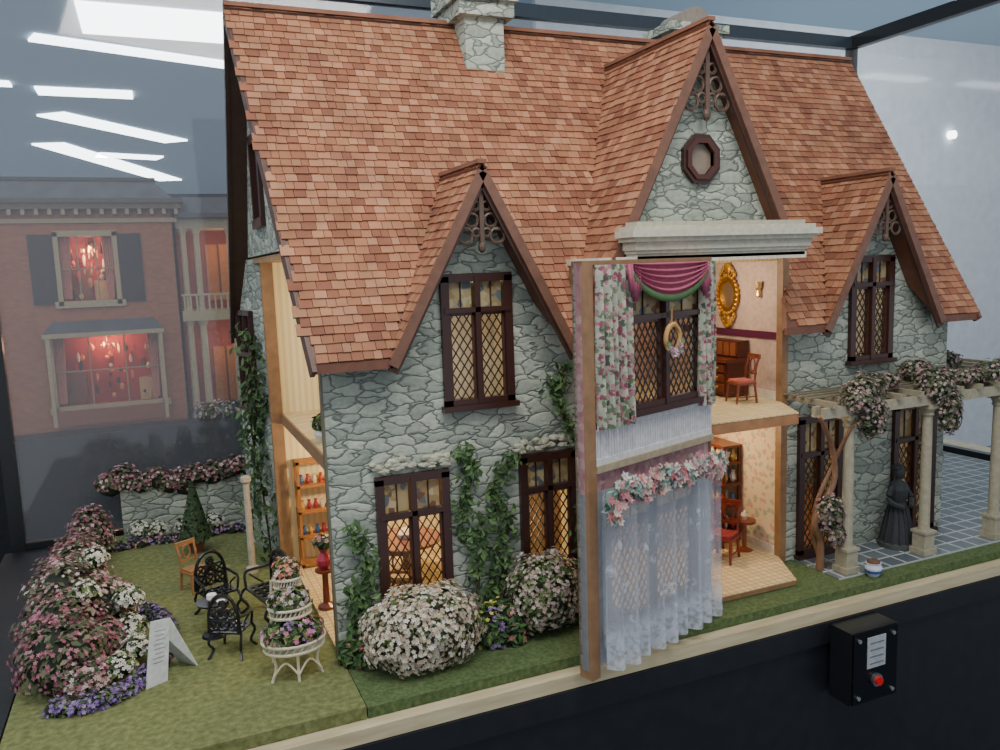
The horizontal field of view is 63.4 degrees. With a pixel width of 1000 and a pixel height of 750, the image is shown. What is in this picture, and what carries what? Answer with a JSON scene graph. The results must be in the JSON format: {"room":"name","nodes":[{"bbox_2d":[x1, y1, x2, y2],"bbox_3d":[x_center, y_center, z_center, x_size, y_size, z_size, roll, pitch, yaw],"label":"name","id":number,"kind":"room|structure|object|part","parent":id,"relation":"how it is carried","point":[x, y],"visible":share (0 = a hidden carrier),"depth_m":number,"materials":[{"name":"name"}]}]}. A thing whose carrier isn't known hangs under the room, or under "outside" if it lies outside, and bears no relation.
{"room":"dollhouse museum","nodes":[
{"label":"dollhouse museum","id":0,"kind":"room"},
{"bbox_2d":[168,194,226,197],"bbox_3d":[-47.868,-18.711,154.453,150.000,31.000,0.400,-5,8,-23],"label":"wall","id":1,"kind":"structure","parent":0,"point":[170,195],"depth_m":149.06,"materials":[{"name":"grey"}]},
{"bbox_2d":[0,0,999,193],"bbox_3d":[-21.848,-26.938,91.081,150.000,0.300,138.000,-5,8,-23],"label":"ceiling","id":2,"kind":"structure","parent":0,"point":[176,99],"depth_m":60.51,"materials":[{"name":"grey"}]},
{"bbox_2d":[0,0,223,180],"bbox_3d":[-23.723,-24.858,77.920,76.000,0.160,112.222,-5,8,-23],"label":"light fixtures","id":3,"kind":"object","parent":2,"relation":"attached to","point":[98,18],"depth_m":51.93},
{"bbox_2d":[0,547,999,749],"bbox_3d":[3.910,8.317,22.155,30.900,8.950,12.340,-5,8,-23],"label":"display case base","id":4,"kind":"object","parent":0,"point":[771,692],"depth_m":15.99,"materials":[{"name":"black"}]},
{"bbox_2d":[246,438,999,749],"bbox_3d":[4.514,4.132,21.624,29.700,0.240,11.720,-5,8,-23],"label":"ledge","id":5,"kind":"object","parent":4,"relation":"on","point":[345,736],"visible":0.11,"depth_m":14.34,"materials":[{"name":"brown wood"}]},
{"bbox_2d":[0,523,366,749],"bbox_3d":[-6.742,4.918,16.965,5.190,0.200,11.450,-5,8,-23],"label":"lawn","id":6,"kind":"structure","parent":5,"relation":"on","point":[222,702],"depth_m":13.25,"materials":[{"name":"green plant"}]},
{"bbox_2d":[6,503,143,699],"bbox_3d":[-8.578,4.209,16.792,2.284,2.051,8.531,-5,8,-23],"label":"hedge","id":7,"kind":"object","parent":6,"relation":"on","point":[66,646],"visible":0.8,"depth_m":14.18,"materials":[{"name":"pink plant"}]},
{"bbox_2d":[40,521,245,718],"bbox_3d":[-6.966,4.686,17.292,3.555,0.393,9.007,-5,8,-19],"label":"flowers","id":8,"kind":"object","parent":6,"relation":"on","point":[130,686],"visible":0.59,"depth_m":13.41,"materials":[{"name":"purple plant"}]},
{"bbox_2d":[66,511,224,679],"bbox_3d":[-7.915,3.963,17.548,2.373,1.512,8.609,-3,8,-9],"label":"flower clusters","id":9,"kind":"object","parent":6,"relation":"on","point":[123,662],"visible":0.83,"depth_m":14.85,"materials":[{"name":"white plant"}]},
{"bbox_2d":[145,618,197,689],"bbox_3d":[-5.765,4.668,13.895,0.453,1.048,0.975,2,8,25],"label":"sign","id":10,"kind":"object","parent":6,"relation":"on","point":[164,636],"visible":1,"depth_m":13.77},
{"bbox_2d":[120,474,245,539],"bbox_3d":[-8.512,3.537,21.900,3.100,1.350,0.250,-5,8,-23],"label":"stone wall","id":11,"kind":"structure","parent":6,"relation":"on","point":[221,497],"depth_m":21.70,"materials":[{"name":"grey stone"}]},
{"bbox_2d":[174,537,212,595],"bbox_3d":[-6.708,4.182,17.723,0.606,1.062,0.503,4,10,37],"label":"garden chair","id":12,"kind":"object","parent":6,"relation":"on","point":[189,570],"visible":0.81,"depth_m":17.69,"materials":[{"name":"brown wood"}]},
{"bbox_2d":[179,481,212,553],"bbox_3d":[-7.581,3.510,20.080,0.796,1.820,0.812,-5,8,-23],"label":"cone topiary","id":13,"kind":"object","parent":6,"relation":"on","point":[195,524],"visible":0.97,"depth_m":19.91,"materials":[{"name":"green plant"}]},
{"bbox_2d":[195,592,227,640],"bbox_3d":[-5.464,4.559,15.422,0.600,0.830,0.591,-5,8,-23],"label":"garden table","id":14,"kind":"object","parent":6,"relation":"on","point":[202,603],"visible":0.52,"depth_m":15.31,"materials":[{"name":"black metal"}]},
{"bbox_2d":[194,550,242,614],"bbox_3d":[-5.727,4.224,16.361,0.792,1.304,0.729,-9,10,-43],"label":"garden chair","id":15,"kind":"object","parent":6,"relation":"on","point":[225,588],"visible":0.88,"depth_m":16.46,"materials":[{"name":"black metal"}]},
{"bbox_2d":[207,593,257,660],"bbox_3d":[-4.885,4.452,14.676,0.708,1.239,0.693,-1,8,7],"label":"garden chair","id":16,"kind":"object","parent":6,"relation":"on","point":[227,625],"visible":1,"depth_m":14.41,"materials":[{"name":"black metal"}]},
{"bbox_2d":[240,475,258,573],"bbox_3d":[-5.751,3.408,18.559,0.280,2.300,0.280,-5,8,-23],"label":"post","id":17,"kind":"object","parent":6,"relation":"on","point":[245,480],"visible":0.88,"depth_m":18.50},
{"bbox_2d":[239,548,288,624],"bbox_3d":[-4.564,4.191,16.041,0.803,1.381,1.456,-8,10,-38],"label":"garden bench","id":18,"kind":"object","parent":6,"relation":"on","point":[276,552],"visible":0.28,"depth_m":16.34,"materials":[{"name":"black metal"}]},
{"bbox_2d":[259,556,328,683],"bbox_3d":[-3.546,4.130,13.841,1.148,1.985,1.067,-5,8,-23],"label":"plant stand","id":19,"kind":"object","parent":6,"relation":"on","point":[294,634],"visible":1,"depth_m":13.70,"materials":[{"name":"white wicker"}]},
{"bbox_2d":[347,542,999,717],"bbox_3d":[5.682,3.790,22.216,21.840,0.180,11.450,-5,8,-23],"label":"lawn strip","id":20,"kind":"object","parent":5,"relation":"on","point":[383,692],"visible":0.25,"depth_m":14.63,"materials":[{"name":"green plant"}]},
{"bbox_2d":[337,639,378,671],"label":"plants","id":21,"kind":"object","parent":20,"relation":"on","point":[356,661],"depth_m":13.99,"materials":[{"name":"green plant"}]},
{"bbox_2d":[358,578,487,678],"bbox_3d":[-1.307,4.291,13.945,2.267,1.506,1.458,-6,9,-26],"label":"hydrangea bush","id":22,"kind":"object","parent":20,"relation":"on","point":[424,627],"visible":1,"depth_m":13.55,"materials":[{"name":"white plant"}]},
{"bbox_2d":[464,590,529,650],"bbox_3d":[-0.042,4.620,14.824,1.396,1.333,0.881,-5,8,-23],"label":"flower bed","id":23,"kind":"object","parent":20,"relation":"on","point":[504,629],"visible":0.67,"depth_m":14.57,"materials":[{"name":"green plant"}]},
{"bbox_2d":[503,546,578,635],"bbox_3d":[0.834,3.995,15.054,1.565,1.533,1.239,-5,8,-23],"label":"bush","id":24,"kind":"object","parent":20,"relation":"on","point":[545,587],"visible":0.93,"depth_m":14.73,"materials":[{"name":"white plant"}]},
{"bbox_2d":[568,599,578,623],"label":"plants","id":25,"kind":"object","parent":20,"relation":"on","point":[576,616],"depth_m":15.43,"materials":[{"name":"green plant"}]},
{"bbox_2d":[222,0,981,656],"bbox_3d":[2.378,-2.403,19.230,16.200,13.070,9.115,-5,8,-23],"label":"dollhouse","id":26,"kind":"object","parent":20,"relation":"on","point":[412,201],"visible":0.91,"depth_m":16.08,"materials":[{"name":"brown wood"}]},
{"bbox_2d":[229,322,279,563],"bbox_3d":[-5.793,1.566,19.305,1.138,5.756,1.452,-5,8,-23],"label":"climbing ivy","id":27,"kind":"object","parent":26,"relation":"attached to","point":[257,427],"visible":0.94,"depth_m":19.00,"materials":[{"name":"green plant"}]},
{"bbox_2d":[293,457,329,568],"bbox_3d":[-4.163,3.147,18.805,1.050,2.480,0.450,-5,8,-23],"label":"display shelf","id":28,"kind":"object","parent":26,"relation":"on","point":[299,483],"visible":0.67,"depth_m":18.61,"materials":[{"name":"brown wood"}]},
{"bbox_2d":[310,413,321,440],"bbox_3d":[-3.315,0.959,15.364,0.577,0.549,0.601,-5,8,-23],"label":"potted fern","id":29,"kind":"object","parent":26,"relation":"on","point":[316,422],"visible":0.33,"depth_m":15.22,"materials":[{"name":"green plant"}]},
{"bbox_2d":[311,533,332,610],"bbox_3d":[-3.518,3.939,16.298,0.447,1.552,0.438,-1,8,10],"label":"pedestal","id":30,"kind":"object","parent":26,"relation":"on","point":[321,541],"visible":0.83,"depth_m":16.19,"materials":[{"name":"brown wood"}]},
{"bbox_2d":[336,519,384,667],"bbox_3d":[-2.315,3.772,14.148,1.265,2.597,0.367,-5,8,-23],"label":"climbing ivy","id":31,"kind":"object","parent":26,"relation":"attached to","point":[359,603],"visible":0.7,"depth_m":14.10,"materials":[{"name":"green plant"}]},
{"bbox_2d":[389,550,411,594],"bbox_3d":[-2.008,4.046,16.490,0.565,1.192,0.680,-1,8,7],"label":"dining chair","id":32,"kind":"object","parent":26,"relation":"on","point":[405,552],"visible":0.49,"depth_m":16.23,"materials":[{"name":"brown wood"}]},
{"bbox_2d":[388,526,439,585],"bbox_3d":[-2.031,3.906,17.599,1.560,1.170,1.560,-5,8,-23],"label":"dining table","id":33,"kind":"object","parent":26,"relation":"on","point":[423,530],"visible":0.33,"depth_m":17.42,"materials":[{"name":"brown wood"}]},
{"bbox_2d":[451,314,502,398],"bbox_3d":[-0.521,-0.637,14.974,1.200,2.100,0.139,-5,8,-23],"label":"window","id":34,"kind":"structure","parent":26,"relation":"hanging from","point":[492,317],"depth_m":15.03,"materials":[{"name":"beige glass"}]},
{"bbox_2d":[449,441,529,610],"bbox_3d":[-0.152,2.997,15.072,1.639,3.721,0.257,-5,8,-23],"label":"climbing ivy","id":35,"kind":"object","parent":26,"relation":"attached to","point":[474,540],"visible":0.87,"depth_m":15.01,"materials":[{"name":"green plant"}]},
{"bbox_2d":[538,360,578,594],"bbox_3d":[1.343,2.190,15.612,1.165,5.004,0.256,-5,8,-23],"label":"climbing ivy","id":36,"kind":"object","parent":26,"relation":"attached to","point":[557,383],"visible":0.48,"depth_m":15.33,"materials":[{"name":"green plant"}]},
{"bbox_2d":[571,257,729,681],"bbox_3d":[2.848,1.485,14.155,3.608,6.980,0.853,-9,10,-41],"label":"panel","id":37,"kind":"object","parent":26,"relation":"attached to","point":[636,461],"visible":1,"depth_m":13.90,"materials":[{"name":"fabric"}]},
{"bbox_2d":[594,264,635,430],"bbox_3d":[1.865,-0.459,13.175,0.852,2.660,0.218,-9,10,-41],"label":"drape","id":38,"kind":"object","parent":37,"relation":"hanging from","point":[614,284],"depth_m":13.14,"materials":[{"name":"fabric"}]},
{"bbox_2d":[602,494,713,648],"bbox_3d":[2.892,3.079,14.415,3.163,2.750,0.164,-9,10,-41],"label":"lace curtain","id":39,"kind":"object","parent":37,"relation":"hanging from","point":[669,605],"depth_m":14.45,"materials":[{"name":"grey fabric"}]},
{"bbox_2d":[606,508,722,670],"bbox_3d":[2.969,3.257,14.239,3.243,3.060,0.276,-9,10,-41],"label":"lace curtain","id":40,"kind":"object","parent":37,"relation":"hanging from","point":[658,620],"depth_m":14.33,"materials":[{"name":"grey fabric"}]},
{"bbox_2d":[697,261,715,405],"bbox_3d":[3.841,-0.765,14.946,0.494,2.660,0.191,-9,10,-41],"label":"drape","id":41,"kind":"object","parent":37,"relation":"hanging from","point":[706,305],"depth_m":14.93,"materials":[{"name":"fabric"}]},
{"bbox_2d":[642,505,686,542],"bbox_3d":[3.716,3.139,19.560,1.640,1.671,1.640,-5,8,-23],"label":"round dining table","id":42,"kind":"object","parent":26,"relation":"on","point":[644,536],"visible":0.02,"depth_m":19.50,"materials":[{"name":"green wood"}]},
{"bbox_2d":[711,493,725,548],"bbox_3d":[4.914,3.424,18.947,0.680,1.192,0.565,-2,8,-3],"label":"chair","id":43,"kind":"object","parent":26,"relation":"on","point":[713,521],"visible":0.39,"depth_m":18.80,"materials":[{"name":"brown wood"}]},
{"bbox_3d":[4.144,-2.600,15.523,4.360,0.680,1.000,-5,8,-23],"label":"bay cornice","id":44,"kind":"part","parent":26,"relation":"part of","materials":[{"name":"white wood"}]},
{"bbox_2d":[711,436,741,542],"bbox_3d":[5.213,2.734,19.667,0.540,2.340,1.340,-5,8,-23],"label":"shelf","id":45,"kind":"object","parent":26,"relation":"on","point":[729,479],"visible":0.27,"depth_m":19.14,"materials":[{"name":"brown wood"}]},
{"bbox_2d":[711,497,741,565],"bbox_3d":[5.005,3.480,18.101,0.616,1.300,0.742,4,10,37],"label":"chair","id":46,"kind":"object","parent":26,"relation":"on","point":[722,535],"visible":0.94,"depth_m":18.14,"materials":[{"name":"brown wood"}]},
{"bbox_2d":[716,263,738,327],"bbox_3d":[5.324,-1.858,18.951,0.120,1.540,0.807,-5,8,-23],"label":"wall mirror","id":47,"kind":"object","parent":26,"relation":"attached to","point":[727,294],"visible":0.99,"depth_m":18.95,"materials":[{"name":"metal"}]},
{"bbox_2d":[715,337,749,396],"bbox_3d":[5.144,-0.208,18.960,0.680,1.240,1.300,-5,8,-23],"label":"writing desk","id":48,"kind":"object","parent":26,"relation":"on","point":[731,354],"visible":0.5,"depth_m":18.47,"materials":[{"name":"wood"}]},
{"bbox_2d":[725,352,760,404],"bbox_3d":[5.328,0.072,17.750,0.606,1.062,0.503,-4,8,-13],"label":"desk chair","id":49,"kind":"object","parent":26,"relation":"on","point":[738,382],"visible":1,"depth_m":17.65,"materials":[{"name":"brown wood"}]},
{"bbox_2d":[733,511,755,552],"bbox_3d":[5.620,3.576,18.628,0.520,0.920,0.507,-5,8,-23],"label":"side table","id":50,"kind":"object","parent":26,"relation":"on","point":[744,520],"visible":0.9,"depth_m":18.57,"materials":[{"name":"brown wood"}]},
{"bbox_2d":[754,281,762,297],"bbox_3d":[5.734,-1.893,17.973,0.180,0.360,0.171,-5,8,-23],"label":"wall sconce","id":51,"kind":"object","parent":26,"relation":"attached to","point":[758,285],"visible":1,"depth_m":17.93,"materials":[{"name":"metal"}]},
{"bbox_2d":[856,289,876,353],"bbox_3d":[8.287,-1.543,18.684,1.100,2.100,0.139,-5,8,-23],"label":"curtain","id":52,"kind":"object","parent":26,"relation":"hanging from","point":[862,302],"depth_m":18.74,"materials":[{"name":"beige fabric"}]},
{"bbox_2d":[864,558,882,577],"bbox_3d":[7.946,4.095,17.231,0.372,0.380,0.363,-5,8,-23],"label":"flower pot","id":53,"kind":"object","parent":20,"relation":"on","point":[873,568],"visible":1,"depth_m":17.12,"materials":[{"name":"white ceramic"}]},
{"bbox_2d":[792,451,999,579],"bbox_3d":[10.318,3.237,24.324,11.600,0.035,10.950,-5,8,-23],"label":"paving","id":54,"kind":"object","parent":20,"relation":"on","point":[965,479],"visible":0.27,"depth_m":20.41,"materials":[{"name":"grey tile"}]},
{"bbox_2d":[783,350,999,574],"bbox_3d":[9.631,1.612,20.278,8.953,4.340,5.090,-5,8,-23],"label":"pergola","id":55,"kind":"object","parent":54,"relation":"on","point":[865,401],"visible":0.9,"depth_m":17.63,"materials":[{"name":"beige wood"}]},
{"bbox_2d":[877,463,913,550],"bbox_3d":[9.247,3.011,18.817,0.840,1.944,0.840,-5,8,-23],"label":"figurine","id":56,"kind":"object","parent":54,"relation":"on","point":[895,533],"visible":0.94,"depth_m":18.63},
{"bbox_2d":[529,490,561,558],"bbox_3d":[0.745,2.647,16.132,1.070,2.200,0.139,-5,8,-23],"label":"window pane","id":57,"kind":"object","parent":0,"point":[535,496],"depth_m":16.21,"materials":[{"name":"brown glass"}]},
{"bbox_2d":[532,0,999,445],"bbox_3d":[35.033,-9.255,62.138,71.000,31.000,0.400,-5,8,-23],"label":"wall","id":58,"kind":"structure","parent":0,"point":[922,90],"depth_m":60.32,"materials":[{"name":"white paint"}]},
{"bbox_2d":[947,130,956,138],"bbox_3d":[33.509,-17.803,60.024,0.595,0.597,0.400,-5,8,-23],"label":"wall lamp","id":59,"kind":"object","parent":58,"relation":"attached to","point":[951,134],"visible":1,"depth_m":59.87,"materials":[{"name":"white"}]},
{"bbox_3d":[-12.463,6.291,76.070,150.000,0.200,180.000,-5,8,-23],"label":"floor","id":60,"kind":"structure","parent":0,"visible":0},
{"bbox_2d":[0,410,246,562],"bbox_3d":[-16.842,6.282,42.598,28.000,9.000,9.600,-5,8,-23],"label":"display table","id":61,"kind":"object","parent":60,"relation":"on","point":[58,471],"visible":0.02,"depth_m":36.45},
{"bbox_2d":[0,176,250,435],"bbox_3d":[-18.959,-3.592,39.796,20.400,11.450,6.900,-5,8,-23],"label":"dollhouse","id":62,"kind":"object","parent":61,"relation":"on","point":[115,307],"visible":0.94,"depth_m":37.57,"materials":[{"name":"brick"}]},
{"bbox_2d":[192,398,241,420],"bbox_3d":[-12.589,1.595,39.281,4.516,1.070,1.233,-5,8,-20],"label":"flowers","id":63,"kind":"object","parent":61,"relation":"on","point":[217,409],"visible":0.52,"depth_m":38.82,"materials":[{"name":"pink plant"}]},
{"bbox_2d":[0,0,999,552],"bbox_3d":[3.022,-3.050,19.215,28.620,15.190,14.060,-5,8,-23],"label":"display case frame","id":64,"kind":"object","parent":60,"relation":"on","point":[522,11],"visible":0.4,"depth_m":25.55,"materials":[{"name":"metal"}]},
{"bbox_2d":[93,454,245,496],"bbox_3d":[-8.678,2.739,21.710,4.000,1.101,0.837,-5,8,-23],"label":"flowers","id":65,"kind":"object","parent":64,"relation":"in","point":[112,484],"visible":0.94,"depth_m":21.43,"materials":[{"name":"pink plant"}]},
{"bbox_2d":[829,612,897,706],"bbox_3d":[7.312,5.694,16.165,1.220,1.500,0.690,-5,8,-23],"label":"box","id":66,"kind":"object","parent":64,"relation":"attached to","point":[863,649],"visible":1,"depth_m":15.96,"materials":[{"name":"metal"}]}
]}

